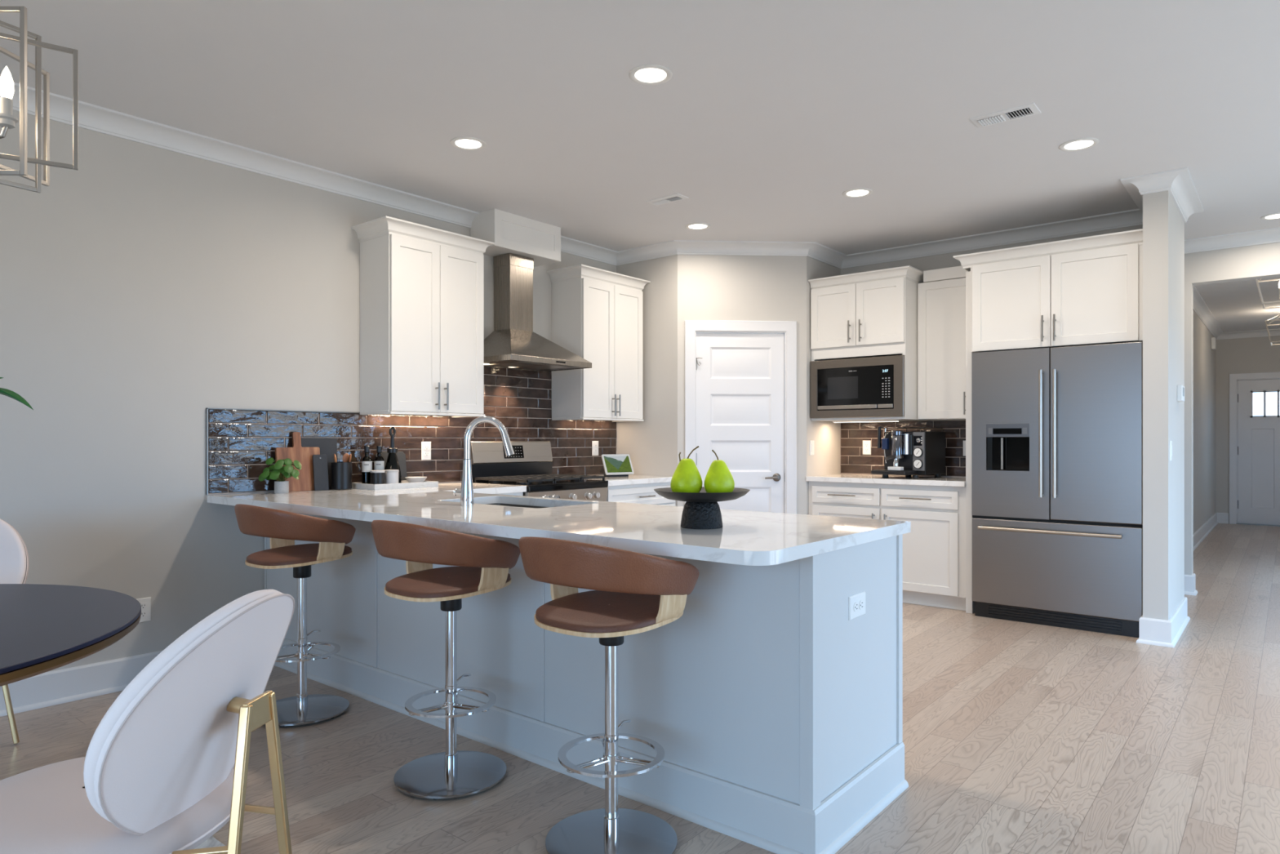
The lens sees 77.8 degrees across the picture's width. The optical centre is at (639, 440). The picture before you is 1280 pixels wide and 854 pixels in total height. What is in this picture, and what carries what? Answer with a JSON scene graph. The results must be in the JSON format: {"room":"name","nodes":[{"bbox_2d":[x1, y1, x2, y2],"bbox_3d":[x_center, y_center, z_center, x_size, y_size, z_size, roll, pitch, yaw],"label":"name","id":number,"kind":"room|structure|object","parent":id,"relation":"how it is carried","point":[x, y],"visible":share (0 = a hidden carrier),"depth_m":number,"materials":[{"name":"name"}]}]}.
{"room":"kitchen","nodes":[
{"label":"kitchen","id":0,"kind":"room"},
{"bbox_2d":[0,110,616,671],"bbox_3d":[-2.917,-0.172,3.429,0.140,2.743,8.400,0,0,39],"label":"wall","id":1,"kind":"structure","parent":0,"point":[145,289],"depth_m":3.95,"materials":[{"name":"paint"}]},
{"bbox_2d":[0,649,163,716],"bbox_3d":[-3.784,1.125,2.238,0.030,0.150,5.458,0,0,39],"label":"baseboard","id":2,"kind":"structure","parent":1,"relation":"attached to","point":[54,687],"depth_m":3.66,"materials":[{"name":"paint"}]},
{"bbox_2d":[136,596,151,622],"bbox_3d":[-2.438,0.834,3.894,0.009,0.118,0.072,0,0,39],"label":"outlet","id":3,"kind":"object","parent":1,"relation":"attached to","point":[145,602],"visible":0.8,"depth_m":3.90,"materials":[{"name":"white plastic"}]},
{"bbox_2d":[0,82,479,227],"bbox_3d":[-3.308,-1.499,2.763,0.100,0.088,6.873,0,0,39],"label":"trim","id":4,"kind":"structure","parent":1,"relation":"attached to","point":[93,117],"depth_m":4.19,"materials":[{"name":"paint"}]},
{"bbox_2d":[205,366,616,494],"bbox_3d":[-1.224,-0.134,5.372,0.010,0.836,3.238,0,0,39],"label":"backsplash","id":5,"kind":"structure","parent":1,"relation":"attached to","point":[239,442],"depth_m":5.11,"materials":[{"name":"tile"}]},
{"bbox_2d":[421,441,431,460],"bbox_3d":[-1.388,0.070,5.160,0.009,0.118,0.072,0,0,39],"label":"outlet","id":6,"kind":"object","parent":5,"relation":"attached to","point":[425,446],"visible":1,"depth_m":5.16,"materials":[{"name":"white plastic"}]},
{"bbox_2d":[591,440,598,455],"bbox_3d":[-0.359,0.066,6.414,0.009,0.118,0.072,0,0,39],"label":"outlet","id":7,"kind":"object","parent":5,"relation":"attached to","point":[594,443],"visible":1,"depth_m":6.41,"materials":[{"name":"white plastic"}]},
{"bbox_2d":[351,215,494,417],"bbox_3d":[-1.336,-0.716,4.953,0.368,1.129,0.798,0,0,39],"label":"upper cabinet","id":8,"kind":"object","parent":1,"relation":"attached to","point":[422,286],"visible":0.96,"depth_m":4.78,"materials":[{"name":"paint"}]},
{"bbox_2d":[484,253,591,371],"bbox_3d":[-0.770,-0.904,5.527,0.496,0.779,0.760,0,0,39],"label":"range hood","id":9,"kind":"object","parent":1,"relation":"attached to","point":[513,344],"visible":0.91,"depth_m":5.53,"materials":[{"name":"silver metal"}]},
{"bbox_2d":[546,264,650,422],"bbox_3d":[-0.309,-0.716,6.205,0.368,1.129,0.810,0,0,39],"label":"upper cabinet","id":10,"kind":"object","parent":1,"relation":"attached to","point":[597,313],"visible":1,"depth_m":6.02,"materials":[{"name":"paint"}]},
{"bbox_2d":[0,0,1279,332],"bbox_3d":[2.550,-1.603,4.958,6.850,0.120,18.100,0,0,39],"label":"ceiling","id":11,"kind":"structure","parent":0,"point":[768,112],"depth_m":3.58,"materials":[{"name":"paint"}]},
{"bbox_2d":[0,6,78,193],"bbox_3d":[-1.755,-1.089,1.900,0.448,0.909,0.673,0,0,39],"label":"chandelier","id":12,"kind":"object","parent":11,"relation":"hanging from","point":[7,121],"visible":1,"depth_m":2.06,"materials":[{"name":"silver metal"}]},
{"bbox_2d":[449,136,486,151],"bbox_3d":[-0.893,-1.540,4.129,0.184,0.006,0.184,0,0,39],"label":"recessed light","id":13,"kind":"object","parent":11,"relation":"in","point":[464,143],"visible":1,"depth_m":4.12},
{"bbox_2d":[455,139,480,148],"bbox_3d":[-0.893,-1.540,4.129,0.131,0.004,0.131,0,0,-22],"label":"diffuser","id":14,"kind":"object","parent":13,"relation":"attached to","point":[460,144],"depth_m":4.13,"materials":[{"name":"white plastic"}]},
{"bbox_2d":[470,208,560,266],"bbox_3d":[-0.869,-1.420,5.608,0.256,0.246,0.620,0,0,39],"label":"duct cover","id":15,"kind":"object","parent":11,"relation":"attached to","point":[510,233],"visible":0.94,"depth_m":5.47,"materials":[{"name":"paint"}]},
{"bbox_2d":[629,64,672,84],"bbox_3d":[0.045,-1.540,3.352,0.184,0.006,0.184,0,0,39],"label":"recessed light","id":16,"kind":"object","parent":11,"relation":"in","point":[646,74],"visible":1,"depth_m":3.34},
{"bbox_2d":[635,68,666,82],"bbox_3d":[0.045,-1.540,3.352,0.131,0.004,0.131,0,0,-22],"label":"diffuser","id":17,"kind":"object","parent":16,"relation":"attached to","point":[642,75],"depth_m":3.35,"materials":[{"name":"white plastic"}]},
{"bbox_2d":[645,193,688,205],"bbox_3d":[0.174,-1.536,5.090,0.260,0.013,0.120,0,0,39],"label":"ceiling vent","id":18,"kind":"object","parent":11,"relation":"in","point":[677,197],"visible":1,"depth_m":5.07,"materials":[{"name":"metal"}]},
{"bbox_2d":[684,222,710,230],"bbox_3d":[0.417,-1.540,5.725,0.184,0.006,0.184,0,0,39],"label":"recessed light","id":19,"kind":"object","parent":11,"relation":"in","point":[694,226],"visible":1,"depth_m":5.72,"materials":[{"name":"white plastic"}]},
{"bbox_2d":[688,224,706,228],"bbox_3d":[0.417,-1.540,5.725,0.131,0.004,0.131,0,0,-22],"label":"diffuser","id":20,"kind":"object","parent":19,"relation":"attached to","point":[691,226],"depth_m":5.72,"materials":[{"name":"white plastic"}]},
{"bbox_2d":[842,187,872,197],"bbox_3d":[1.357,-1.540,4.951,0.184,0.006,0.184,0,0,39],"label":"recessed light","id":21,"kind":"object","parent":11,"relation":"in","point":[860,192],"visible":1,"depth_m":4.94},
{"bbox_2d":[846,190,868,196],"bbox_3d":[1.357,-1.540,4.951,0.131,0.004,0.131,0,0,11],"label":"diffuser","id":22,"kind":"object","parent":21,"relation":"attached to","point":[849,193],"depth_m":4.95,"materials":[{"name":"white plastic"}]},
{"bbox_2d":[969,102,1041,128],"bbox_3d":[1.735,-1.536,3.773,0.285,0.013,0.145,0,0,39],"label":"ceiling vent","id":23,"kind":"object","parent":11,"relation":"in","point":[1015,113],"visible":1,"depth_m":3.76,"materials":[{"name":"metal"}]},
{"bbox_2d":[1058,137,1099,151],"bbox_3d":[2.290,-1.540,4.143,0.184,0.006,0.184,0,0,39],"label":"recessed light","id":24,"kind":"object","parent":11,"relation":"in","point":[1082,144],"visible":1,"depth_m":4.13,"materials":[{"name":"white plastic"}]},
{"bbox_2d":[1064,140,1093,149],"bbox_3d":[2.290,-1.540,4.143,0.131,0.004,0.131,0,0,11],"label":"diffuser","id":25,"kind":"object","parent":24,"relation":"attached to","point":[1075,144],"depth_m":4.14,"materials":[{"name":"white plastic"}]},
{"bbox_2d":[1255,278,1279,309],"bbox_3d":[5.461,-1.343,6.669,0.464,0.401,0.464,0,0,39],"label":"lantern","id":26,"kind":"object","parent":11,"relation":"hanging from","point":[1257,281],"visible":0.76,"depth_m":6.66,"materials":[{"name":"silver metal"}]},
{"bbox_2d":[1260,212,1279,220],"bbox_3d":[4.383,-1.540,5.458,0.184,0.006,0.184,0,0,39],"label":"recessed light","id":27,"kind":"object","parent":11,"relation":"in","point":[1274,215],"visible":1,"depth_m":5.47,"materials":[{"name":"white plastic"}]},
{"bbox_2d":[1265,213,1279,218],"bbox_3d":[4.383,-1.540,5.458,0.131,0.004,0.131,0,0,-22],"label":"diffuser","id":28,"kind":"object","parent":27,"relation":"attached to","point":[1270,215],"depth_m":5.47,"materials":[{"name":"white plastic"}]},
{"bbox_2d":[1264,314,1279,345],"bbox_3d":[7.638,-1.343,9.320,0.464,0.401,0.464,0,0,39],"label":"lantern","id":29,"kind":"object","parent":11,"relation":"hanging from","point":[1268,320],"visible":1,"depth_m":9.29,"materials":[{"name":"silver metal"}]},
{"bbox_2d":[0,523,1279,853],"bbox_3d":[2.550,1.260,4.958,6.850,0.120,18.100,0,0,39],"label":"floor","id":30,"kind":"structure","parent":0,"point":[1019,737],"depth_m":3.05,"materials":[{"name":"brown wood"}]},
{"bbox_2d":[0,518,29,743],"bbox_3d":[-2.495,0.738,2.801,0.502,0.918,0.654,0,0,-21],"label":"dining chair","id":31,"kind":"object","parent":30,"relation":"on","point":[14,556],"visible":0.52,"depth_m":3.04,"materials":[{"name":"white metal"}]},
{"bbox_2d":[0,519,26,583],"bbox_3d":[-2.569,0.491,2.999,0.445,0.424,0.197,0,0,-21],"label":"chair back","id":32,"kind":"object","parent":31,"relation":"on","point":[12,546],"depth_m":3.02,"materials":[{"name":"fabric"}]},
{"bbox_2d":[0,583,141,686],"bbox_3d":[-2.034,0.827,1.813,1.516,0.723,1.516,0,0,39],"label":"dining table","id":33,"kind":"object","parent":30,"relation":"on","point":[44,628],"visible":1,"depth_m":2.02,"materials":[{"name":"black paint"}]},
{"bbox_2d":[0,377,33,409],"bbox_3d":[-2.065,0.069,1.861,0.822,0.792,0.858,0,0,39],"label":"plant","id":34,"kind":"object","parent":33,"relation":"on","point":[6,392],"visible":1,"depth_m":1.93,"materials":[{"name":"green plant"}]},
{"bbox_2d":[193,835,225,848],"bbox_3d":[-1.282,1.198,1.496,1.480,0.004,1.385,0,0,39],"label":"rug","id":35,"kind":"object","parent":30,"relation":"on","point":[211,842],"visible":0.02,"depth_m":2.35,"materials":[{"name":"grey fabric"}]},
{"bbox_2d":[0,589,294,853],"bbox_3d":[-0.994,0.738,1.502,0.654,0.918,0.502,0,0,7],"label":"dining chair","id":36,"kind":"object","parent":35,"relation":"on","point":[157,774],"visible":1,"depth_m":1.39,"materials":[{"name":"fabric"}]},
{"bbox_2d":[0,756,234,853],"bbox_3d":[-1.054,0.702,1.508,0.524,0.086,0.490,0,0,7],"label":"seat cushion","id":37,"kind":"object","parent":36,"relation":"on","point":[46,809],"depth_m":1.41,"materials":[{"name":"beige fabric"}]},
{"bbox_2d":[83,589,280,822],"bbox_3d":[-0.784,0.491,1.476,0.197,0.424,0.445,0,0,7],"label":"cushion","id":38,"kind":"object","parent":36,"relation":"on","point":[168,748],"depth_m":1.38,"materials":[{"name":"fabric"}]},
{"bbox_2d":[234,503,355,727],"bbox_3d":[-1.506,0.734,3.471,0.521,0.932,0.450,0,0,39],"label":"bar stool","id":39,"kind":"object","parent":30,"relation":"on","point":[282,528],"visible":0.95,"depth_m":3.38,"materials":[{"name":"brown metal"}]},
{"bbox_2d":[371,520,519,799],"bbox_3d":[-0.691,0.734,2.802,0.521,0.932,0.450,0,0,39],"label":"bar stool","id":40,"kind":"object","parent":30,"relation":"on","point":[484,563],"visible":1,"depth_m":2.71,"materials":[{"name":"brown leather"}]},
{"bbox_2d":[497,492,523,496],"bbox_3d":[-1.153,0.762,4.931,0.677,0.875,0.630,0,0,39],"label":"base cabinet","id":41,"kind":"object","parent":30,"relation":"on","point":[512,493],"visible":0.02,"depth_m":4.94,"materials":[{"name":"paint"}]},
{"bbox_2d":[470,440,608,501],"bbox_3d":[-0.683,0.589,5.455,0.703,1.162,0.756,0,0,39],"label":"range","id":42,"kind":"object","parent":30,"relation":"on","point":[531,464],"visible":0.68,"depth_m":5.45,"materials":[{"name":"silver metal"}]},
{"bbox_2d":[472,479,608,489],"bbox_3d":[-0.704,0.299,5.472,0.632,0.032,0.756,0,0,39],"label":"cooktop","id":43,"kind":"object","parent":42,"relation":"in","point":[553,484],"depth_m":5.27,"materials":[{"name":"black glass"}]},
{"bbox_2d":[264,503,908,853],"bbox_3d":[-0.571,0.762,3.545,3.332,0.875,0.692,0,0,39],"label":"base cabinet","id":44,"kind":"object","parent":30,"relation":"on","point":[775,715],"visible":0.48,"depth_m":2.59,"materials":[{"name":"paint"}]},
{"bbox_2d":[207,482,911,565],"bbox_3d":[-0.445,0.305,3.700,3.312,0.038,1.641,0,0,39],"label":"countertop","id":45,"kind":"structure","parent":44,"relation":"on","point":[748,538],"depth_m":2.78,"materials":[{"name":"white stone"}]},
{"bbox_2d":[258,457,301,493],"bbox_3d":[-1.930,0.190,4.269,0.157,0.193,0.221,0,0,39],"label":"potted plant","id":46,"kind":"object","parent":45,"relation":"on","point":[281,486],"visible":1,"depth_m":4.25,"materials":[{"name":"green plant"}]},
{"bbox_2d":[275,431,319,491],"bbox_3d":[-1.921,0.120,4.464,0.053,0.331,0.253,0,0,39],"label":"cutting board","id":47,"kind":"object","parent":45,"relation":"on","point":[303,455],"visible":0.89,"depth_m":4.46,"materials":[{"name":"brown wood"}]},
{"bbox_2d":[301,437,337,488],"bbox_3d":[-1.855,0.136,4.571,0.032,0.298,0.243,0,0,39],"label":"cutting board","id":48,"kind":"object","parent":45,"relation":"on","point":[327,446],"visible":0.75,"depth_m":4.61,"materials":[{"name":"stone"}]},
{"bbox_2d":[311,454,328,490],"bbox_3d":[-1.821,0.184,4.525,0.032,0.203,0.085,0,0,39],"label":"cutting board","id":49,"kind":"object","parent":45,"relation":"on","point":[320,468],"visible":1,"depth_m":4.52,"materials":[{"name":"stone"}]},
{"bbox_2d":[331,462,351,489],"bbox_3d":[-1.732,0.207,4.607,0.112,0.158,0.112,0,0,39],"label":"utensil crock","id":50,"kind":"object","parent":45,"relation":"on","point":[341,472],"visible":0.97,"depth_m":4.56,"materials":[{"name":"black ceramic"}]},
{"bbox_2d":[342,453,349,462],"bbox_3d":[-1.714,0.175,4.625,0.047,0.198,0.016,0,0,-40],"label":"wooden spoon","id":51,"kind":"object","parent":50,"relation":"in","point":[345,458],"visible":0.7,"depth_m":4.62,"materials":[{"name":"brown wood"}]},
{"bbox_2d":[351,480,438,489],"bbox_3d":[-1.485,0.270,4.803,0.270,0.032,0.440,0,0,39],"label":"serving tray","id":52,"kind":"object","parent":45,"relation":"on","point":[405,484],"visible":0.7,"depth_m":4.68,"materials":[{"name":"white stone"}]},
{"bbox_2d":[361,445,372,484],"bbox_3d":[-1.632,0.154,4.745,0.059,0.240,0.059,0,0,39],"label":"oil bottle","id":53,"kind":"object","parent":52,"relation":"on","point":[366,462],"visible":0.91,"depth_m":4.72,"materials":[{"name":"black glass"}]},
{"bbox_2d":[369,470,385,484],"bbox_3d":[-1.550,0.226,4.688,0.083,0.096,0.083,0,0,39],"label":"canister","id":54,"kind":"object","parent":52,"relation":"on","point":[377,477],"visible":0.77,"depth_m":4.65,"materials":[{"name":"black ceramic"}]},
{"bbox_2d":[373,445,384,470],"bbox_3d":[-1.578,0.154,4.804,0.059,0.240,0.059,0,0,39],"label":"oil bottle","id":55,"kind":"object","parent":52,"relation":"on","point":[379,462],"visible":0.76,"depth_m":4.79,"materials":[{"name":"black glass"}]},
{"bbox_2d":[375,451,406,480],"bbox_3d":[-1.548,0.172,4.945,0.032,0.203,0.210,0,0,39],"label":"cutting board","id":56,"kind":"object","parent":52,"relation":"on","point":[401,455],"visible":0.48,"depth_m":5.00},
{"bbox_2d":[384,469,399,484],"bbox_3d":[-1.490,0.226,4.761,0.083,0.096,0.083,0,0,39],"label":"canister","id":57,"kind":"object","parent":52,"relation":"on","point":[391,476],"visible":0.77,"depth_m":4.73,"materials":[{"name":"white ceramic"}]},
{"bbox_2d":[384,426,401,483],"bbox_3d":[-1.517,0.095,4.864,0.104,0.358,0.104,0,0,39],"label":"carafe","id":58,"kind":"object","parent":52,"relation":"on","point":[392,463],"visible":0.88,"depth_m":4.84,"materials":[{"name":"black glass"}]},
{"bbox_2d":[404,476,426,482],"bbox_3d":[-1.389,0.252,4.920,0.134,0.045,0.134,0,0,39],"label":"bowl","id":59,"kind":"object","parent":52,"relation":"on","point":[411,479],"visible":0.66,"depth_m":4.88,"materials":[{"name":"white ceramic"}]},
{"bbox_2d":[453,415,514,505],"bbox_3d":[-0.689,0.089,3.505,0.266,0.393,0.065,0,0,-7],"label":"faucet","id":60,"kind":"object","parent":45,"relation":"on","point":[466,493],"visible":1,"depth_m":3.48,"materials":[{"name":"silver metal"}]},
{"bbox_2d":[485,503,549,507],"bbox_3d":[-0.583,0.420,3.696,0.750,0.190,0.414,0,0,39],"label":"sink","id":61,"kind":"object","parent":45,"relation":"in","point":[504,504],"visible":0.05,"depth_m":3.99,"materials":[{"name":"metal"}]},
{"bbox_2d":[653,486,750,528],"bbox_3d":[0.203,0.225,2.615,0.317,0.123,0.317,0,0,39],"label":"fruit stand","id":62,"kind":"object","parent":45,"relation":"on","point":[701,509],"visible":0.93,"depth_m":2.55,"materials":[{"name":"black ceramic"}]},
{"bbox_2d":[670,445,702,492],"bbox_3d":[0.151,0.103,2.614,0.100,0.168,0.108,0,0,39],"label":"pear","id":63,"kind":"object","parent":62,"relation":"on","point":[686,477],"visible":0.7,"depth_m":2.58,"materials":[{"name":"green food"}]},
{"bbox_2d":[653,486,750,502],"bbox_3d":[0.203,0.181,2.615,0.317,0.037,0.317,0,0,39],"label":"bowl","id":64,"kind":"object","parent":62,"relation":"on","point":[666,492],"depth_m":2.50,"materials":[{"name":"black ceramic"}]},
{"bbox_2d":[703,449,734,493],"bbox_3d":[0.259,0.109,2.619,0.096,0.156,0.104,0,0,39],"label":"pear","id":65,"kind":"object","parent":62,"relation":"on","point":[718,478],"visible":0.77,"depth_m":2.59,"materials":[{"name":"green food"}]},
{"bbox_2d":[848,591,865,620],"bbox_3d":[0.684,0.520,2.492,0.009,0.072,0.118,0,0,39],"label":"outlet","id":66,"kind":"object","parent":44,"relation":"attached to","point":[856,602],"visible":1,"depth_m":2.48,"materials":[{"name":"white plastic"}]},
{"bbox_2d":[853,602,858,611],"bbox_3d":[0.673,0.520,2.475,0.004,0.029,0.033,0,0,39],"label":"socket","id":67,"kind":"object","parent":66,"relation":"attached to","point":[855,605],"depth_m":2.47,"materials":[{"name":"white plastic"}]},
{"bbox_2d":[858,600,863,609],"bbox_3d":[0.698,0.520,2.506,0.004,0.029,0.033,0,0,39],"label":"socket","id":68,"kind":"object","parent":66,"relation":"attached to","point":[860,602],"depth_m":2.50,"materials":[{"name":"white plastic"}]},
{"bbox_2d":[518,536,698,853],"bbox_3d":[-0.103,0.734,2.331,0.521,0.932,0.450,0,0,39],"label":"bar stool","id":69,"kind":"object","parent":30,"relation":"on","point":[633,593],"visible":1,"depth_m":2.27,"materials":[{"name":"brown leather"}]},
{"bbox_2d":[606,481,675,506],"bbox_3d":[-0.200,0.762,6.092,0.677,0.875,0.828,0,0,39],"label":"base cabinet","id":70,"kind":"object","parent":30,"relation":"on","point":[645,493],"visible":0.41,"depth_m":5.86,"materials":[{"name":"paint"}]},
{"bbox_2d":[587,475,671,486],"bbox_3d":[-0.206,0.305,6.098,0.637,0.038,0.830,0,0,39],"label":"countertop","id":71,"kind":"structure","parent":70,"relation":"on","point":[630,479],"depth_m":5.90,"materials":[{"name":"white stone"}]},
{"bbox_2d":[601,453,634,476],"bbox_3d":[-0.180,0.199,6.228,0.254,0.175,0.105,0,0,-33],"label":"smart display","id":72,"kind":"object","parent":71,"relation":"on","point":[615,464],"visible":0.98,"depth_m":6.21,"materials":[{"name":"plastic"}]},
{"bbox_2d":[808,480,965,610],"bbox_3d":[1.971,0.762,6.117,1.211,0.875,0.639,0,0,39],"label":"base cabinet","id":73,"kind":"object","parent":30,"relation":"on","point":[934,551],"visible":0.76,"depth_m":5.72,"materials":[{"name":"paint"}]},
{"bbox_2d":[805,473,965,486],"bbox_3d":[1.973,0.305,6.119,1.213,0.038,0.613,0,0,39],"label":"countertop","id":74,"kind":"structure","parent":73,"relation":"on","point":[840,477],"depth_m":5.95,"materials":[{"name":"white stone"}]},
{"bbox_2d":[871,426,945,479],"bbox_3d":[2.017,0.091,6.029,0.527,0.391,0.375,0,0,-43],"label":"espresso machine","id":75,"kind":"object","parent":74,"relation":"on","point":[906,453],"visible":1,"depth_m":5.93,"materials":[{"name":"black plastic"}]},
{"bbox_2d":[871,470,916,475],"bbox_3d":[1.902,0.242,5.949,0.175,0.028,0.278,0,0,-43],"label":"drip tray","id":76,"kind":"object","parent":75,"relation":"on","point":[873,472],"depth_m":5.87,"materials":[{"name":"metal"}]},
{"bbox_2d":[887,466,903,470],"bbox_3d":[1.903,0.211,5.907,0.050,0.026,0.105,0,0,-43],"label":"cup","id":77,"kind":"object","parent":75,"relation":"on","point":[891,468],"depth_m":5.89,"materials":[{"name":"white ceramic"}]},
{"bbox_2d":[965,271,974,613],"bbox_3d":[2.471,0.015,5.734,0.044,2.370,0.600,0,0,39],"label":"panel","id":78,"kind":"object","parent":30,"relation":"on","point":[970,604],"visible":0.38,"depth_m":5.50,"materials":[{"name":"paint"}]},
{"bbox_2d":[971,341,1142,637],"bbox_3d":[2.826,0.303,5.312,0.996,1.793,0.721,0,0,39],"label":"refrigerator","id":79,"kind":"object","parent":30,"relation":"on","point":[1057,432],"visible":0.85,"depth_m":5.04,"materials":[{"name":"silver metal"}]},
{"bbox_2d":[616,254,677,506],"bbox_3d":[0.026,-0.172,6.512,0.777,2.743,0.100,0,0,39],"label":"wall","id":80,"kind":"structure","parent":0,"point":[651,444],"depth_m":6.35,"materials":[{"name":"paint"}]},
{"bbox_2d":[677,254,806,514],"bbox_3d":[0.804,-0.172,6.303,1.025,2.743,0.100,0,0,-3],"label":"wall","id":81,"kind":"structure","parent":0,"point":[718,287],"depth_m":6.25,"materials":[{"name":"paint"}]},
{"bbox_2d":[684,320,796,514],"bbox_3d":[0.792,0.131,6.286,0.885,2.139,0.131,0,0,-3],"label":"door","id":82,"kind":"structure","parent":81,"relation":"in","point":[740,376],"depth_m":6.27,"materials":[{"name":"paint"}]},
{"bbox_2d":[560,167,1204,268],"bbox_3d":[1.607,-1.499,5.907,4.489,0.088,1.653,0,0,20],"label":"trim","id":83,"kind":"structure","parent":81,"relation":"attached to","point":[1179,182],"depth_m":6.14,"materials":[{"name":"paint"}]},
{"bbox_2d":[806,256,840,514],"bbox_3d":[1.473,-0.172,6.547,0.100,2.743,0.610,0,0,39],"label":"wall","id":84,"kind":"structure","parent":0,"point":[825,435],"depth_m":6.43,"materials":[{"name":"paint"}]},
{"bbox_2d":[809,440,813,455],"bbox_3d":[1.376,0.062,6.342,0.009,0.118,0.072,0,0,39],"label":"light switch","id":85,"kind":"object","parent":84,"relation":"attached to","point":[811,442],"visible":1,"depth_m":6.33,"materials":[{"name":"white plastic"}]},
{"bbox_2d":[840,218,1184,599],"bbox_3d":[2.636,-0.172,6.064,2.510,2.743,0.120,0,0,39],"label":"wall","id":86,"kind":"structure","parent":0,"point":[943,260],"depth_m":5.69,"materials":[{"name":"paint"}]},
{"bbox_2d":[808,265,924,422],"bbox_3d":[1.832,-0.707,6.257,0.812,1.126,0.599,0,0,39],"label":"upper cabinet","id":87,"kind":"object","parent":86,"relation":"attached to","point":[869,313],"depth_m":6.02,"materials":[{"name":"paint"}]},
{"bbox_2d":[809,355,904,417],"bbox_3d":[1.775,-0.400,6.229,0.756,0.452,0.430,0,0,39],"label":"microwave","id":88,"kind":"object","parent":87,"relation":"in","point":[873,386],"visible":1,"depth_m":6.06,"materials":[{"name":"metal"}]},
{"bbox_2d":[840,420,965,476],"bbox_3d":[2.172,0.066,6.361,1.210,0.436,0.009,0,0,39],"label":"backsplash","id":89,"kind":"structure","parent":86,"relation":"attached to","point":[853,434],"depth_m":6.52,"materials":[{"name":"tile"}]},
{"bbox_2d":[862,440,871,454],"bbox_3d":[1.882,0.062,6.589,0.072,0.118,0.009,0,0,39],"label":"outlet","id":90,"kind":"object","parent":89,"relation":"attached to","point":[866,444],"visible":1,"depth_m":6.58,"materials":[{"name":"white plastic"}]},
{"bbox_2d":[917,265,968,420],"bbox_3d":[2.357,-0.715,5.981,0.446,1.120,0.359,0,0,39],"label":"upper cabinet","id":91,"kind":"object","parent":86,"relation":"attached to","point":[941,296],"visible":0.64,"depth_m":5.90,"materials":[{"name":"paint"}]},
{"bbox_2d":[952,228,1142,352],"bbox_3d":[2.812,-0.937,5.388,1.121,0.666,0.699,0,0,39],"label":"upper cabinet","id":92,"kind":"object","parent":86,"relation":"attached to","point":[1086,291],"visible":0.91,"depth_m":5.09,"materials":[{"name":"paint"}]},
{"bbox_2d":[1142,190,1182,620],"bbox_3d":[3.275,-0.172,4.964,0.127,2.743,0.770,0,0,39],"label":"wall","id":93,"kind":"structure","parent":0,"point":[1162,219],"depth_m":4.68,"materials":[{"name":"paint"}]},
{"bbox_2d":[1136,596,1190,648],"bbox_3d":[2.776,1.125,5.451,1.575,0.150,0.950,0,0,39],"label":"baseboard","id":94,"kind":"structure","parent":93,"relation":"attached to","point":[1157,632],"depth_m":4.68,"materials":[{"name":"paint"}]},
{"bbox_2d":[1169,440,1172,460],"bbox_3d":[3.143,0.063,4.697,0.009,0.118,0.072,0,0,39],"label":"light switch","id":95,"kind":"object","parent":93,"relation":"attached to","point":[1171,442],"visible":1,"depth_m":4.68,"materials":[{"name":"white plastic"}]},
{"bbox_2d":[1177,384,1184,401],"bbox_3d":[3.421,-0.295,5.019,0.029,0.100,0.150,0,0,39],"label":"thermostat","id":96,"kind":"object","parent":93,"relation":"attached to","point":[1180,388],"visible":1,"depth_m":4.96,"materials":[{"name":"white plastic"}]},
{"bbox_2d":[1193,311,1215,533],"bbox_3d":[6.215,-0.172,9.006,0.120,2.743,6.590,0,0,39],"label":"wall","id":97,"kind":"structure","parent":0,"point":[1204,357],"depth_m":9.94,"materials":[{"name":"paint"}]},
{"bbox_2d":[1193,512,1228,550],"bbox_3d":[6.320,1.125,8.921,0.150,0.150,6.590,0,0,39],"label":"baseboard","id":98,"kind":"structure","parent":97,"relation":"attached to","point":[1199,535],"depth_m":10.32,"materials":[{"name":"paint"}]},
{"bbox_2d":[1210,337,1216,350],"bbox_3d":[7.848,-1.320,10.862,0.050,0.160,0.150,0,0,39],"label":"door chime","id":99,"kind":"object","parent":97,"relation":"attached to","point":[1213,340],"visible":1,"depth_m":10.81,"materials":[{"name":"white plastic"}]},
{"bbox_2d":[1193,285,1279,339],"bbox_3d":[7.015,-1.499,8.350,1.950,0.088,6.590,0,0,39],"label":"trim","id":100,"kind":"structure","parent":97,"relation":"attached to","point":[1201,308],"depth_m":10.76,"materials":[{"name":"paint"}]},
{"bbox_2d":[1184,242,1279,575],"bbox_3d":[4.771,-0.172,5.852,4.150,2.743,0.120,0,0,39],"label":"wall","id":101,"kind":"structure","parent":0,"point":[1261,260],"depth_m":6.17,"materials":[{"name":"paint"}]},
{"bbox_2d":[1184,573,1197,595],"bbox_3d":[3.749,1.125,6.671,1.530,0.150,0.150,0,0,39],"label":"baseboard hall opening","id":102,"kind":"structure","parent":101,"relation":"attached to","point":[1189,580],"depth_m":6.17,"materials":[{"name":"paint"}]},
{"bbox_2d":[1184,226,1279,253],"bbox_3d":[4.701,-1.499,5.767,4.150,0.088,0.100,0,0,39],"label":"trim","id":103,"kind":"structure","parent":101,"relation":"attached to","point":[1268,235],"depth_m":5.97,"materials":[{"name":"paint"}]},
{"bbox_2d":[1215,335,1279,523],"bbox_3d":[9.144,-0.172,10.943,2.190,2.743,0.120,0,0,39],"label":"wall","id":104,"kind":"structure","parent":0,"point":[1251,354],"depth_m":11.43,"materials":[{"name":"paint"}]},
{"bbox_2d":[1229,371,1279,526],"bbox_3d":[8.923,0.124,11.092,1.104,2.152,0.170,0,0,39],"label":"door","id":105,"kind":"structure","parent":104,"relation":"in","point":[1254,440],"depth_m":11.27,"materials":[{"name":"paint"}]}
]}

